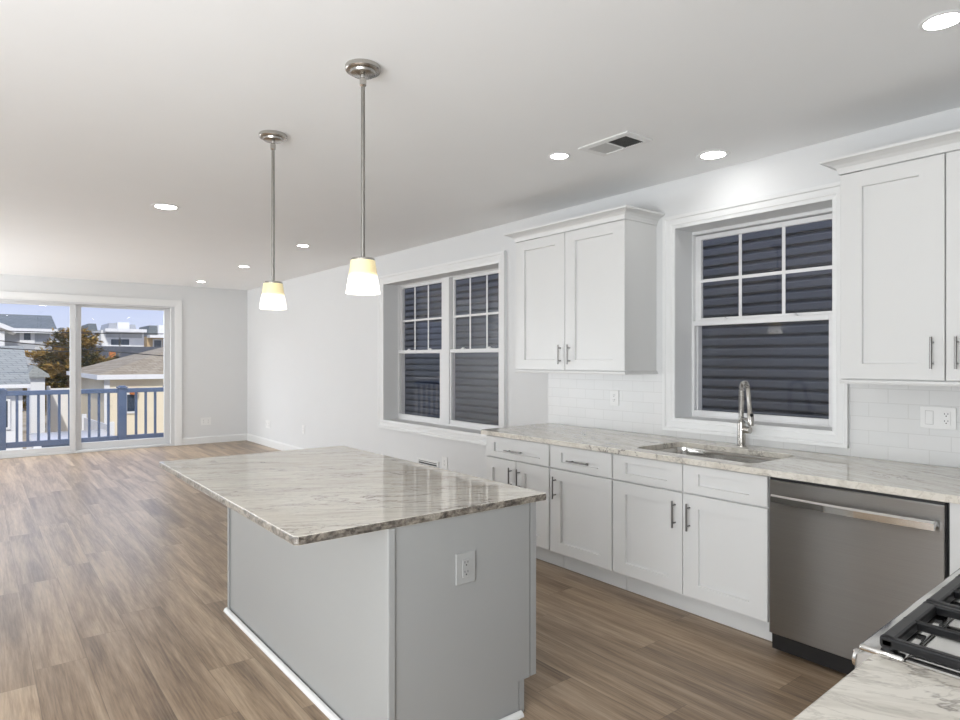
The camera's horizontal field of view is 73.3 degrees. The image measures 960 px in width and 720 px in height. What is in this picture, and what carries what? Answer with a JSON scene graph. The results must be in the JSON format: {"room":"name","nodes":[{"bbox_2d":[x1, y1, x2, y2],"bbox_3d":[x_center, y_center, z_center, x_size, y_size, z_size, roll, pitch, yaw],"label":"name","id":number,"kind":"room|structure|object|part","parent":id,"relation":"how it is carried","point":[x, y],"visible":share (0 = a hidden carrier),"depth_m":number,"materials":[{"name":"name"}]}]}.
{"room":"kitchen","nodes":[
{"label":"kitchen","id":0,"kind":"room"},
{"bbox_2d":[0,274,246,437],"bbox_3d":[-7.141,0.155,9.525,7.268,2.836,0.200,0,0,-38],"label":"wall","id":1,"kind":"structure","parent":0,"point":[214,320],"depth_m":11.23,"materials":[{"name":"paint"}]},
{"bbox_2d":[0,291,181,458],"bbox_3d":[-6.363,0.221,10.084,3.126,2.464,0.176,0,0,-38],"label":"door","id":2,"kind":"structure","parent":1,"relation":"in","point":[172,309],"depth_m":10.33,"materials":[{"name":"paint"}]},
{"bbox_3d":[-6.886,0.273,9.648,1.422,2.289,0.040,0,0,-38],"label":"panel","id":3,"kind":"part","parent":2,"relation":"part of","materials":[{"name":"glass"}]},
{"bbox_3d":[-5.830,0.273,10.546,1.382,2.289,0.040,0,0,-38],"label":"panel","id":4,"kind":"part","parent":2,"relation":"part of","materials":[{"name":"glass"}]},
{"bbox_2d":[201,417,210,424],"bbox_3d":[-4.778,1.068,11.236,0.170,0.130,0.009,0,0,-38],"label":"double outlet","id":5,"kind":"object","parent":1,"relation":"attached to","point":[204,421],"visible":1,"depth_m":11.24,"materials":[{"name":"white plastic"}]},
{"bbox_2d":[182,433,246,444],"bbox_3d":[-7.081,1.391,9.434,7.252,0.125,0.016,0,0,-38],"label":"baseboard","id":6,"kind":"structure","parent":1,"relation":"attached to","point":[232,437],"depth_m":11.31,"materials":[{"name":"paint"}]},
{"bbox_2d":[0,440,846,719],"bbox_3d":[-3.343,1.513,4.661,7.268,0.120,12.182,0,0,-38],"label":"floor","id":7,"kind":"structure","parent":0,"point":[113,566],"depth_m":3.46,"materials":[{"name":"brown wood"}]},
{"bbox_2d":[224,502,535,719],"bbox_3d":[-0.595,1.023,3.220,0.776,0.860,1.892,0,0,-38],"label":"kitchen island","id":8,"kind":"object","parent":7,"relation":"on","point":[377,625],"visible":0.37,"depth_m":2.54,"materials":[{"name":"paint"}]},
{"bbox_3d":[-1.454,1.024,3.729,0.010,0.859,0.022,0,0,-38],"label":"corner trim","id":9,"kind":"part","parent":8,"relation":"part of","materials":[{"name":"paint"}]},
{"bbox_3d":[-0.898,1.443,2.994,0.020,0.020,1.875,0,0,-38],"label":"shoe moulding","id":10,"kind":"part","parent":8,"relation":"part of","materials":[{"name":"paint"}]},
{"bbox_2d":[159,446,545,545],"bbox_3d":[-0.745,0.578,3.149,1.111,0.029,1.929,0,0,-38],"label":"island countertop","id":11,"kind":"structure","parent":8,"relation":"on","point":[311,495],"depth_m":2.76,"materials":[{"name":"stone"}]},
{"bbox_3d":[-0.323,1.024,2.285,0.030,0.859,0.044,0,0,-38],"label":"corner trim","id":12,"kind":"part","parent":8,"relation":"part of","materials":[{"name":"paint"}]},
{"bbox_3d":[-0.052,1.024,2.487,0.644,0.859,0.014,0,0,-38],"label":"panel","id":13,"kind":"part","parent":8,"relation":"part of","materials":[{"name":"paint"}]},
{"bbox_2d":[456,550,474,585],"bbox_3d":[-0.054,0.796,2.470,0.092,0.119,0.009,0,0,-38],"label":"electrical outlet","id":14,"kind":"object","parent":8,"relation":"attached to","point":[465,562],"visible":1,"depth_m":2.46,"materials":[{"name":"grey plastic"}]},
{"bbox_2d":[462,558,469,577],"bbox_3d":[-0.053,0.796,2.467,0.036,0.068,0.003,0,0,-38],"label":"socket","id":15,"kind":"object","parent":14,"relation":"attached to","point":[465,561],"depth_m":2.47,"materials":[{"name":"grey plastic"}]},
{"bbox_3d":[-0.067,1.443,2.444,0.612,0.020,0.020,0,0,-38],"label":"shoe moulding","id":16,"kind":"part","parent":8,"relation":"part of","materials":[{"name":"paint"}]},
{"bbox_2d":[487,435,563,567],"bbox_3d":[0.551,1.013,4.919,0.808,0.880,0.694,0,0,-38],"label":"base cabinet","id":17,"kind":"object","parent":7,"relation":"on","point":[521,463],"visible":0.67,"depth_m":4.61,"materials":[{"name":"paint"}]},
{"bbox_3d":[0.162,1.023,4.837,0.020,0.564,0.344,0,0,-38],"label":"door","id":18,"kind":"part","parent":17,"relation":"part of","materials":[{"name":"paint"}]},
{"bbox_3d":[0.244,0.668,4.685,0.038,0.011,0.190,0,0,-38],"label":"handle","id":19,"kind":"part","parent":17,"relation":"part of","materials":[{"name":"metal"}]},
{"bbox_3d":[0.269,0.656,4.701,0.020,0.154,0.689,0,0,-38],"label":"drawer","id":20,"kind":"part","parent":17,"relation":"part of","materials":[{"name":"paint"}]},
{"bbox_3d":[0.376,1.023,4.563,0.020,0.564,0.340,0,0,-38],"label":"door","id":21,"kind":"part","parent":17,"relation":"part of","materials":[{"name":"paint"}]},
{"bbox_2d":[550,444,626,589],"bbox_3d":[0.935,1.013,4.427,0.808,0.880,0.549,0,0,-38],"label":"base cabinet","id":22,"kind":"object","parent":7,"relation":"on","point":[581,480],"visible":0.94,"depth_m":4.20,"materials":[{"name":"paint"}]},
{"bbox_3d":[0.499,0.863,4.359,0.038,0.150,0.011,0,0,-38],"label":"handle","id":23,"kind":"part","parent":22,"relation":"part of","materials":[{"name":"metal"}]},
{"bbox_3d":[0.637,0.668,4.183,0.038,0.011,0.190,0,0,-38],"label":"handle","id":24,"kind":"part","parent":22,"relation":"part of","materials":[{"name":"metal"}]},
{"bbox_3d":[0.654,0.656,4.207,0.020,0.154,0.541,0,0,-38],"label":"drawer","id":25,"kind":"part","parent":22,"relation":"part of","materials":[{"name":"paint"}]},
{"bbox_3d":[0.654,1.023,4.207,0.020,0.564,0.541,0,0,-38],"label":"door","id":26,"kind":"part","parent":22,"relation":"part of","materials":[{"name":"paint"}]},
{"bbox_2d":[613,450,771,640],"bbox_3d":[1.412,1.013,3.817,0.808,0.880,0.993,0,0,-38],"label":"base cabinet","id":27,"kind":"object","parent":7,"relation":"on","point":[693,539],"visible":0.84,"depth_m":3.54,"materials":[{"name":"paint"}]},
{"bbox_3d":[0.980,0.656,3.790,0.020,0.154,0.496,0,0,-38],"label":"drawer","id":28,"kind":"part","parent":27,"relation":"part of","materials":[{"name":"paint"}]},
{"bbox_3d":[0.980,1.023,3.790,0.020,0.564,0.496,0,0,-38],"label":"door","id":29,"kind":"part","parent":27,"relation":"part of","materials":[{"name":"paint"}]},
{"bbox_3d":[1.083,0.863,3.611,0.038,0.150,0.011,0,0,-38],"label":"handle","id":30,"kind":"part","parent":27,"relation":"part of","materials":[{"name":"metal"}]},
{"bbox_3d":[1.140,0.863,3.538,0.038,0.150,0.011,0,0,-38],"label":"handle","id":31,"kind":"part","parent":27,"relation":"part of","materials":[{"name":"metal"}]},
{"bbox_3d":[1.285,0.656,3.399,0.020,0.154,0.486,0,0,-38],"label":"drawer","id":32,"kind":"part","parent":27,"relation":"part of","materials":[{"name":"paint"}]},
{"bbox_3d":[1.285,1.023,3.399,0.020,0.564,0.486,0,0,-38],"label":"door","id":33,"kind":"part","parent":27,"relation":"part of","materials":[{"name":"paint"}]},
{"bbox_2d":[769,477,949,674],"bbox_3d":[1.932,1.014,3.109,0.823,0.878,0.750,0,0,-38],"label":"dishwasher","id":34,"kind":"object","parent":7,"relation":"on","point":[844,563],"visible":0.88,"depth_m":2.92,"materials":[{"name":"silver metal"}]},
{"bbox_3d":[1.632,0.671,2.875,0.062,0.038,0.678,0,0,-38],"label":"handle","id":35,"kind":"part","parent":34,"relation":"part of","materials":[{"name":"metal"}]},
{"bbox_2d":[852,568,959,679],"bbox_3d":[1.271,0.973,1.163,0.815,0.921,0.948,0,0,-38],"label":"gas range","id":36,"kind":"object","parent":7,"relation":"on","point":[926,635],"visible":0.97,"depth_m":1.24,"materials":[{"name":"silver metal"}]},
{"bbox_3d":[0.771,0.603,1.296,0.038,0.038,0.033,0,0,-38],"label":"knob","id":37,"kind":"part","parent":36,"relation":"part of","materials":[{"name":"metal"}]},
{"bbox_3d":[1.035,0.608,1.468,0.814,0.120,0.056,0,0,-41],"label":"control panel","id":38,"kind":"part","parent":36,"relation":"part of","materials":[{"name":"silver metal"}]},
{"bbox_2d":[950,503,959,574],"bbox_3d":[2.205,1.013,2.056,1.726,0.880,1.242,0,0,-38],"label":"base cabinet","id":39,"kind":"object","parent":7,"relation":"on","point":[954,508],"visible":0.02,"depth_m":2.59,"materials":[{"name":"paint"}]},
{"bbox_2d":[481,423,959,503],"bbox_3d":[1.245,0.555,3.282,1.732,0.032,4.359,0,0,-38],"label":"countertop","id":40,"kind":"structure","parent":39,"relation":"on","point":[915,480],"depth_m":3.42,"materials":[{"name":"stone"}]},
{"bbox_2d":[654,447,778,462],"bbox_3d":[1.373,0.679,3.807,0.504,0.212,0.804,0,0,-38],"label":"sink","id":41,"kind":"object","parent":40,"relation":"in","point":[729,456],"visible":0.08,"depth_m":4.04,"materials":[{"name":"metal"}]},
{"bbox_2d":[736,380,753,446],"bbox_3d":[1.650,0.333,3.973,0.078,0.413,0.184,0,0,-6],"label":"kitchen faucet","id":42,"kind":"object","parent":40,"relation":"on","point":[742,429],"visible":1,"depth_m":4.01,"materials":[{"name":"silver metal"}]},
{"bbox_3d":[1.657,0.408,4.000,0.042,0.093,0.079,0,0,-32],"label":"lever","id":43,"kind":"part","parent":42,"relation":"part of","materials":[{"name":"silver metal"}]},
{"bbox_3d":[0.640,1.013,0.567,0.906,0.880,0.822,0,0,-38],"label":"base cabinet","id":44,"kind":"object","parent":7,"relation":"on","visible":0},
{"bbox_2d":[793,654,959,719],"bbox_3d":[0.626,0.555,0.572,0.931,0.032,0.849,0,0,-38],"label":"countertop","id":45,"kind":"structure","parent":44,"relation":"on","point":[882,687],"depth_m":1.03,"materials":[{"name":"stone"}]},
{"bbox_2d":[0,0,959,289],"bbox_3d":[-3.300,-1.388,4.681,7.760,0.250,12.562,0,0,-38],"label":"ceiling","id":46,"kind":"structure","parent":0,"point":[111,110],"depth_m":3.19,"materials":[{"name":"paint"}]},
{"bbox_2d":[151,203,180,209],"bbox_3d":[-2.583,-1.260,5.301,0.220,0.006,0.220,0,0,-38],"label":"recessed light","id":47,"kind":"object","parent":46,"relation":"in","point":[163,206],"visible":1,"depth_m":5.28,"materials":[{"name":"paint"}]},
{"bbox_2d":[259,130,286,309],"bbox_3d":[-1.158,-0.774,3.608,0.152,0.976,0.152,0,0,-38],"label":"pendant lamp","id":48,"kind":"object","parent":46,"relation":"hanging from","point":[272,296],"visible":1,"depth_m":3.59,"materials":[{"name":"white glass"}]},
{"bbox_3d":[-1.158,-0.807,3.608,0.017,0.735,0.017,0,0,-38],"label":"stem","id":49,"kind":"part","parent":48,"relation":"part of","materials":[{"name":"metal"}]},
{"bbox_3d":[-1.158,-0.356,3.608,0.147,0.141,0.147,0,0,-38],"label":"lamp shade","id":50,"kind":"part","parent":48,"relation":"part of","materials":[{"name":"white glass"}]},
{"bbox_2d":[296,244,309,246],"bbox_3d":[-1.950,-1.260,7.105,0.156,0.006,0.156,0,0,-38],"label":"recessed light","id":51,"kind":"object","parent":46,"relation":"in","point":[298,245],"visible":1,"depth_m":7.08,"materials":[{"name":"paint"}]},
{"bbox_2d":[345,58,380,294],"bbox_3d":[-0.503,-0.774,2.773,0.152,0.976,0.152,0,0,-38],"label":"pendant lamp","id":52,"kind":"object","parent":46,"relation":"hanging from","point":[362,277],"visible":1,"depth_m":2.74,"materials":[{"name":"white glass"}]},
{"bbox_3d":[-0.503,-0.807,2.773,0.017,0.735,0.017,0,0,-38],"label":"stem","id":53,"kind":"part","parent":52,"relation":"part of","materials":[{"name":"metal"}]},
{"bbox_3d":[-0.503,-0.356,2.773,0.147,0.141,0.147,0,0,-38],"label":"lamp shade","id":54,"kind":"part","parent":52,"relation":"part of","materials":[{"name":"white glass"}]},
{"bbox_2d":[548,152,569,159],"bbox_3d":[0.490,-1.260,3.981,0.136,0.006,0.136,0,0,-38],"label":"recessed light","id":55,"kind":"object","parent":46,"relation":"in","point":[557,155],"visible":1,"depth_m":3.97,"materials":[{"name":"paint"}]},
{"bbox_2d":[578,131,652,156],"bbox_3d":[0.787,-1.258,3.764,0.230,0.008,0.371,0,0,-38],"label":"ceiling vent","id":56,"kind":"object","parent":46,"relation":"in","point":[625,140],"visible":1,"depth_m":3.75,"materials":[{"name":"white plastic"}]},
{"bbox_2d":[696,149,730,159],"bbox_3d":[1.433,-1.260,3.959,0.200,0.006,0.200,0,0,-38],"label":"recessed light","id":57,"kind":"object","parent":46,"relation":"in","point":[714,154],"visible":1,"depth_m":3.95,"materials":[{"name":"paint"}]},
{"bbox_2d":[917,9,959,31],"bbox_3d":[1.720,-1.260,2.396,0.156,0.006,0.156,0,0,-38],"label":"recessed light","id":58,"kind":"object","parent":46,"relation":"in","point":[942,20],"visible":1,"depth_m":2.40,"materials":[{"name":"paint"}]},
{"bbox_2d":[247,107,959,478],"bbox_3d":[-0.357,0.155,6.980,0.292,2.836,12.562,0,0,-38],"label":"wall","id":59,"kind":"structure","parent":0,"point":[312,363],"depth_m":7.14,"materials":[{"name":"paint"}]},
{"bbox_2d":[266,420,269,428],"bbox_3d":[-3.572,1.083,10.850,0.009,0.130,0.200,0,0,-38],"label":"double outlet","id":60,"kind":"object","parent":59,"relation":"attached to","point":[267,421],"visible":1,"depth_m":10.86,"materials":[{"name":"white plastic"}]},
{"bbox_2d":[247,433,303,450],"bbox_3d":[-1.821,1.391,8.603,0.016,0.125,7.802,0,0,-38],"label":"baseboard","id":61,"kind":"structure","parent":59,"relation":"attached to","point":[253,438],"depth_m":10.68,"materials":[{"name":"paint"}]},
{"bbox_2d":[417,457,438,467],"bbox_3d":[-0.569,1.171,7.004,0.009,0.185,0.420,0,0,-38],"label":"air vent","id":62,"kind":"object","parent":59,"relation":"in","point":[424,461],"visible":0.41,"depth_m":6.99,"materials":[{"name":"white plastic"}]},
{"bbox_2d":[378,251,505,445],"bbox_3d":[-0.392,-0.096,6.981,0.304,1.827,2.376,0,0,-38],"label":"window","id":63,"kind":"structure","parent":59,"relation":"in","point":[447,353],"depth_m":7.06,"materials":[{"name":"paint"}]},
{"bbox_3d":[-0.698,0.293,7.518,0.030,0.820,0.941,0,0,-38],"label":"sash","id":64,"kind":"part","parent":63,"relation":"part of","materials":[{"name":"plastic"}]},
{"bbox_3d":[-0.675,-0.489,7.541,0.026,0.825,0.918,0,0,-38],"label":"sash","id":65,"kind":"part","parent":63,"relation":"part of","materials":[{"name":"plastic"}]},
{"bbox_3d":[-0.305,-0.096,7.048,0.085,1.627,2.176,0,0,-38],"label":"frame","id":66,"kind":"part","parent":63,"relation":"part of","materials":[{"name":"plastic"}]},
{"bbox_3d":[-0.033,0.293,6.666,0.030,0.820,0.918,0,0,-38],"label":"sash","id":67,"kind":"part","parent":63,"relation":"part of","materials":[{"name":"plastic"}]},
{"bbox_3d":[-0.008,-0.489,6.686,0.026,0.825,0.910,0,0,-38],"label":"sash","id":68,"kind":"part","parent":63,"relation":"part of","materials":[{"name":"plastic"}]},
{"bbox_2d":[442,456,447,468],"bbox_3d":[-0.371,1.078,6.752,0.009,0.125,0.100,0,0,-38],"label":"electrical outlet","id":69,"kind":"object","parent":59,"relation":"attached to","point":[444,459],"visible":1,"depth_m":6.75,"materials":[{"name":"white plastic"}]},
{"bbox_2d":[503,205,664,374],"bbox_3d":[0.755,-0.470,4.966,0.428,1.144,1.281,0,0,-38],"label":"upper cabinet","id":70,"kind":"object","parent":59,"relation":"attached to","point":[586,297],"visible":1,"depth_m":4.70,"materials":[{"name":"paint"}]},
{"bbox_3d":[0.476,-0.445,5.113,0.020,1.044,0.558,0,0,-38],"label":"door","id":71,"kind":"part","parent":70,"relation":"part of","materials":[{"name":"paint"}]},
{"bbox_3d":[0.661,-0.042,4.829,0.038,0.148,0.011,0,0,-38],"label":"handle","id":72,"kind":"part","parent":70,"relation":"part of","materials":[{"name":"metal"}]},
{"bbox_3d":[0.755,-1.006,4.966,0.428,0.072,1.281,0,0,-38],"label":"crown moulding","id":73,"kind":"part","parent":70,"relation":"part of","materials":[{"name":"paint"}]},
{"bbox_3d":[0.785,0.092,4.982,0.362,0.020,1.145,0,0,-38],"label":"light rail","id":74,"kind":"part","parent":70,"relation":"part of","materials":[{"name":"paint"}]},
{"bbox_3d":[0.826,-0.445,4.664,0.020,1.044,0.570,0,0,-38],"label":"door","id":75,"kind":"part","parent":70,"relation":"part of","materials":[{"name":"paint"}]},
{"bbox_2d":[548,373,959,467],"bbox_3d":[1.924,0.321,3.812,0.008,0.435,4.341,0,0,-38],"label":"tile backsplash","id":76,"kind":"structure","parent":59,"relation":"attached to","point":[884,420],"depth_m":3.60,"materials":[{"name":"white tile"}]},
{"bbox_2d":[610,390,618,405],"bbox_3d":[1.030,0.291,4.943,0.009,0.117,0.085,0,0,-38],"label":"electrical outlet","id":77,"kind":"object","parent":76,"relation":"attached to","point":[614,394],"visible":1,"depth_m":4.94,"materials":[{"name":"white plastic"}]},
{"bbox_2d":[612,393,615,401],"bbox_3d":[1.028,0.291,4.941,0.003,0.068,0.036,0,0,-38],"label":"socket","id":78,"kind":"object","parent":77,"relation":"attached to","point":[613,394],"depth_m":4.94,"materials":[{"name":"white plastic"}]},
{"bbox_2d":[920,406,955,429],"bbox_3d":[2.329,0.295,3.279,0.010,0.112,0.156,0,0,-38],"label":"outlet","id":79,"kind":"object","parent":76,"relation":"attached to","point":[930,417],"visible":1,"depth_m":3.28,"materials":[{"name":"white plastic"}]},
{"bbox_2d":[942,412,950,425],"bbox_3d":[2.350,0.295,3.248,0.003,0.068,0.036,0,0,-38],"label":"socket","id":80,"kind":"object","parent":79,"relation":"attached to","point":[946,416],"depth_m":3.25,"materials":[{"name":"white plastic"}]},
{"bbox_2d":[662,181,849,447],"bbox_3d":[1.793,-0.257,4.183,0.304,1.501,1.232,0,0,-38],"label":"window","id":81,"kind":"structure","parent":59,"relation":"in","point":[838,420],"depth_m":4.21,"materials":[{"name":"paint"}]},
{"bbox_3d":[1.882,-0.257,4.252,0.080,1.325,1.056,0,0,-38],"label":"frame","id":82,"kind":"part","parent":81,"relation":"part of","materials":[{"name":"plastic"}]},
{"bbox_3d":[1.844,0.065,4.263,0.030,0.688,0.990,0,0,-38],"label":"sash","id":83,"kind":"part","parent":81,"relation":"part of","materials":[{"name":"plastic"}]},
{"bbox_3d":[1.873,-0.578,4.278,0.026,0.628,0.958,0,0,-38],"label":"sash","id":84,"kind":"part","parent":81,"relation":"part of","materials":[{"name":"plastic"}]},
{"bbox_2d":[819,128,959,386],"bbox_3d":[2.232,-0.453,3.075,0.428,1.148,1.004,0,0,-38],"label":"upper cabinet","id":85,"kind":"object","parent":59,"relation":"attached to","point":[900,222],"visible":1,"depth_m":3.12,"materials":[{"name":"paint"}]},
{"bbox_3d":[2.228,-0.992,3.080,0.428,0.072,0.992,0,0,-38],"label":"crown moulding","id":86,"kind":"part","parent":85,"relation":"part of","materials":[{"name":"paint"}]},
{"bbox_3d":[2.006,-0.428,3.153,0.020,1.048,0.456,0,0,-38],"label":"door","id":87,"kind":"part","parent":85,"relation":"part of","materials":[{"name":"paint"}]},
{"bbox_3d":[2.281,0.111,3.067,0.362,0.020,0.930,0,0,-38],"label":"light rail","id":88,"kind":"part","parent":85,"relation":"part of","materials":[{"name":"paint"}]},
{"bbox_3d":[2.096,-0.033,2.992,0.038,0.148,0.011,0,0,-38],"label":"handle","id":89,"kind":"part","parent":85,"relation":"part of","materials":[{"name":"metal"}]},
{"bbox_3d":[2.290,-0.428,2.789,0.020,1.048,0.458,0,0,-38],"label":"door","id":90,"kind":"part","parent":85,"relation":"part of","materials":[{"name":"paint"}]},
{"bbox_3d":[2.155,-0.033,2.916,0.038,0.148,0.011,0,0,-38],"label":"handle","id":91,"kind":"part","parent":85,"relation":"part of","materials":[{"name":"metal"}]},
{"bbox_2d":[405,220,831,425],"bbox_3d":[3.192,-1.747,9.154,5.300,10.000,15.100,0,0,-38],"label":"neighbouring house","id":92,"kind":"structure","parent":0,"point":[785,365],"depth_m":6.25,"materials":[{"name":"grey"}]},
{"label":"outside","id":93,"kind":"structure","parent":0,"visible":0},
{"bbox_2d":[0,340,163,355],"bbox_3d":[-9.998,-0.305,16.236,4.827,0.489,0.026,0,0,-39],"label":"overhead cable","id":94,"kind":"object","parent":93,"point":[0,340],"visible":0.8,"depth_m":16.27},
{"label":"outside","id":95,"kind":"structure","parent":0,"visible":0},
{"bbox_2d":[0,330,163,333],"bbox_3d":[-10.315,-0.727,16.877,5.137,0.066,0.026,0,0,-39],"label":"overhead cable","id":96,"kind":"object","parent":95,"point":[0,330],"visible":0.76,"depth_m":16.97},
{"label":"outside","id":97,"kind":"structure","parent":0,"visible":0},
{"bbox_2d":[23,411,50,448],"bbox_3d":[-70.781,3.403,90.637,320.000,0.300,290.000,0,0,-38],"label":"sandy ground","id":98,"kind":"structure","parent":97,"point":[24,412],"depth_m":32.02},
{"bbox_2d":[0,346,30,449],"bbox_3d":[-16.543,1.423,16.212,8.280,3.660,6.080,0,0,-38],"label":"bungalow","id":99,"kind":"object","parent":98,"relation":"on","point":[14,375],"visible":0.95,"depth_m":16.55,"materials":[{"name":"white"}]},
{"bbox_3d":[-12.101,1.368,16.227,0.340,0.670,0.004,0,0,-38],"label":"pane","id":100,"kind":"part","parent":99,"relation":"part of","materials":[{"name":"grey glass"}]},
{"bbox_2d":[0,314,57,410],"bbox_3d":[-34.046,0.077,39.390,13.620,6.352,12.000,0,0,-38],"label":"house","id":101,"kind":"structure","parent":98,"relation":"on","point":[8,322],"depth_m":41.58,"materials":[{"name":"grey"}]},
{"bbox_3d":[-27.718,0.775,37.378,0.240,4.956,0.240,0,0,-38],"label":"porch post","id":102,"kind":"part","parent":101,"relation":"part of","materials":[{"name":"white"}]},
{"bbox_3d":[-29.010,-1.529,41.304,0.351,0.485,0.019,0,0,-38],"label":"pane","id":103,"kind":"part","parent":101,"relation":"part of","materials":[{"name":"grey glass"}]},
{"bbox_2d":[27,365,49,433],"bbox_3d":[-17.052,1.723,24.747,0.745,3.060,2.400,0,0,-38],"label":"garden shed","id":104,"kind":"object","parent":98,"relation":"on","point":[37,376],"visible":0.61,"depth_m":23.91,"materials":[{"name":"white"}]},
{"bbox_2d":[47,386,69,431],"bbox_3d":[-17.262,2.156,26.613,1.041,2.193,0.120,0,0,-38],"label":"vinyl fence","id":105,"kind":"object","parent":98,"relation":"on","point":[64,397],"visible":0.31,"depth_m":26.52,"materials":[{"name":"white plastic"}]},
{"bbox_2d":[26,429,111,448],"bbox_3d":[-9.422,2.494,14.909,1.700,1.518,4.300,0,0,-38],"label":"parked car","id":106,"kind":"object","parent":98,"relation":"on","point":[84,433],"visible":0.06,"depth_m":15.02,"materials":[{"name":"white paint"}]},
{"bbox_2d":[23,326,120,415],"bbox_3d":[-18.878,0.813,30.176,5.824,4.915,4.008,0,0,-38],"label":"juniper tree","id":107,"kind":"object","parent":98,"relation":"on","point":[56,364],"visible":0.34,"depth_m":29.60,"materials":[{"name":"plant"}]},
{"bbox_2d":[81,324,99,345],"bbox_3d":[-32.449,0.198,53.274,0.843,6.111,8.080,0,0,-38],"label":"house","id":108,"kind":"structure","parent":98,"relation":"on","point":[92,327],"depth_m":50.55,"materials":[{"name":"grey"}]},
{"bbox_2d":[81,414,114,435],"bbox_3d":[-10.970,2.453,18.458,0.128,1.600,3.538,0,0,-42],"label":"fence","id":109,"kind":"object","parent":98,"relation":"on","point":[84,420],"visible":0.31,"depth_m":18.59,"materials":[{"name":"white plastic"}]},
{"bbox_3d":[-12.115,2.453,19.721,0.120,1.600,0.120,0,0,-38],"label":"post","id":110,"kind":"part","parent":109,"relation":"part of","materials":[{"name":"white plastic"}]},
{"bbox_3d":[-10.970,2.478,18.458,0.040,1.450,3.269,0,0,-42],"label":"panel","id":111,"kind":"part","parent":109,"relation":"part of","materials":[{"name":"white plastic"}]},
{"bbox_3d":[-9.825,2.453,17.195,0.120,1.600,0.120,0,0,-38],"label":"post","id":112,"kind":"part","parent":109,"relation":"part of","materials":[{"name":"white plastic"}]},
{"bbox_2d":[52,346,160,382],"bbox_3d":[-20.602,1.228,37.836,7.500,4.050,7.000,0,0,-38],"label":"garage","id":113,"kind":"structure","parent":98,"relation":"on","point":[130,349],"depth_m":37.05,"materials":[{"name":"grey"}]},
{"bbox_2d":[66,347,163,435],"bbox_3d":[-11.006,1.128,27.547,10.440,4.250,9.030,0,0,-38],"label":"neighboring house","id":114,"kind":"structure","parent":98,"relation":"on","point":[135,370],"depth_m":21.98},
{"bbox_3d":[-11.674,1.435,21.569,0.239,0.559,0.009,0,0,-38],"label":"pane","id":115,"kind":"part","parent":114,"relation":"part of","materials":[{"name":"glass"}]},
{"bbox_2d":[99,322,146,346],"bbox_3d":[-31.531,0.068,55.818,3.138,6.370,9.200,0,0,-38],"label":"house","id":116,"kind":"structure","parent":98,"relation":"on","point":[137,340],"depth_m":53.11,"materials":[{"name":"white"}]},
{"bbox_3d":[-29.851,-1.462,52.733,0.576,0.460,0.029,0,0,-38],"label":"pane","id":117,"kind":"part","parent":116,"relation":"part of","materials":[{"name":"grey glass"}]},
{"bbox_3d":[-29.293,-1.474,53.169,0.622,0.465,0.029,0,0,-38],"label":"pane","id":118,"kind":"part","parent":116,"relation":"part of","materials":[{"name":"grey glass"}]},
{"bbox_2d":[139,325,163,346],"bbox_3d":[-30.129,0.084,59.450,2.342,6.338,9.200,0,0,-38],"label":"house","id":119,"kind":"structure","parent":98,"relation":"on","point":[150,340],"depth_m":56.72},
{"bbox_3d":[-28.262,-1.370,56.511,0.560,0.710,0.029,0,0,-38],"label":"pane","id":120,"kind":"part","parent":119,"relation":"part of","materials":[{"name":"grey glass"}]},
{"bbox_3d":[-7.531,2.405,10.334,5.250,1.695,1.545,0,0,-38],"label":"deck","id":121,"kind":"object","parent":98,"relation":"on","visible":0},
{"bbox_2d":[0,386,163,450],"bbox_3d":[-7.782,1.018,11.134,4.590,1.079,0.160,0,0,-38],"label":"balcony railing","id":122,"kind":"object","parent":121,"relation":"on","point":[121,391],"visible":0.77,"depth_m":11.63,"materials":[{"name":"blue paint"}]},
{"bbox_3d":[-8.095,1.040,10.889,0.140,1.034,0.130,0,0,-38],"label":"post","id":123,"kind":"part","parent":122,"relation":"part of","materials":[{"name":"blue paint"}]},
{"bbox_3d":[-7.381,0.568,11.447,1.670,0.080,0.090,0,0,-38],"label":"rail","id":124,"kind":"part","parent":122,"relation":"part of","materials":[{"name":"blue paint"}]},
{"bbox_3d":[-7.381,1.450,11.447,1.670,0.095,0.060,0,0,-38],"label":"rail","id":125,"kind":"part","parent":122,"relation":"part of","materials":[{"name":"blue paint"}]},
{"bbox_3d":[-6.667,1.040,12.005,0.140,1.034,0.130,0,0,-38],"label":"post","id":126,"kind":"part","parent":122,"relation":"part of","materials":[{"name":"blue paint"}]},
{"bbox_3d":[-6.353,0.568,12.250,0.654,0.080,0.090,0,0,-38],"label":"rail","id":127,"kind":"part","parent":122,"relation":"part of","materials":[{"name":"blue paint"}]},
{"bbox_3d":[-6.353,1.450,12.250,0.654,0.095,0.060,0,0,-38],"label":"rail","id":128,"kind":"part","parent":122,"relation":"part of","materials":[{"name":"blue paint"}]},
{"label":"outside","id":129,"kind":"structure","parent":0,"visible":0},
{"bbox_2d":[0,348,69,351],"bbox_3d":[-11.290,-0.280,15.735,2.186,0.143,0.026,0,0,-41],"label":"overhead cable","id":130,"kind":"object","parent":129,"point":[0,348],"visible":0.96,"depth_m":15.94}
]}

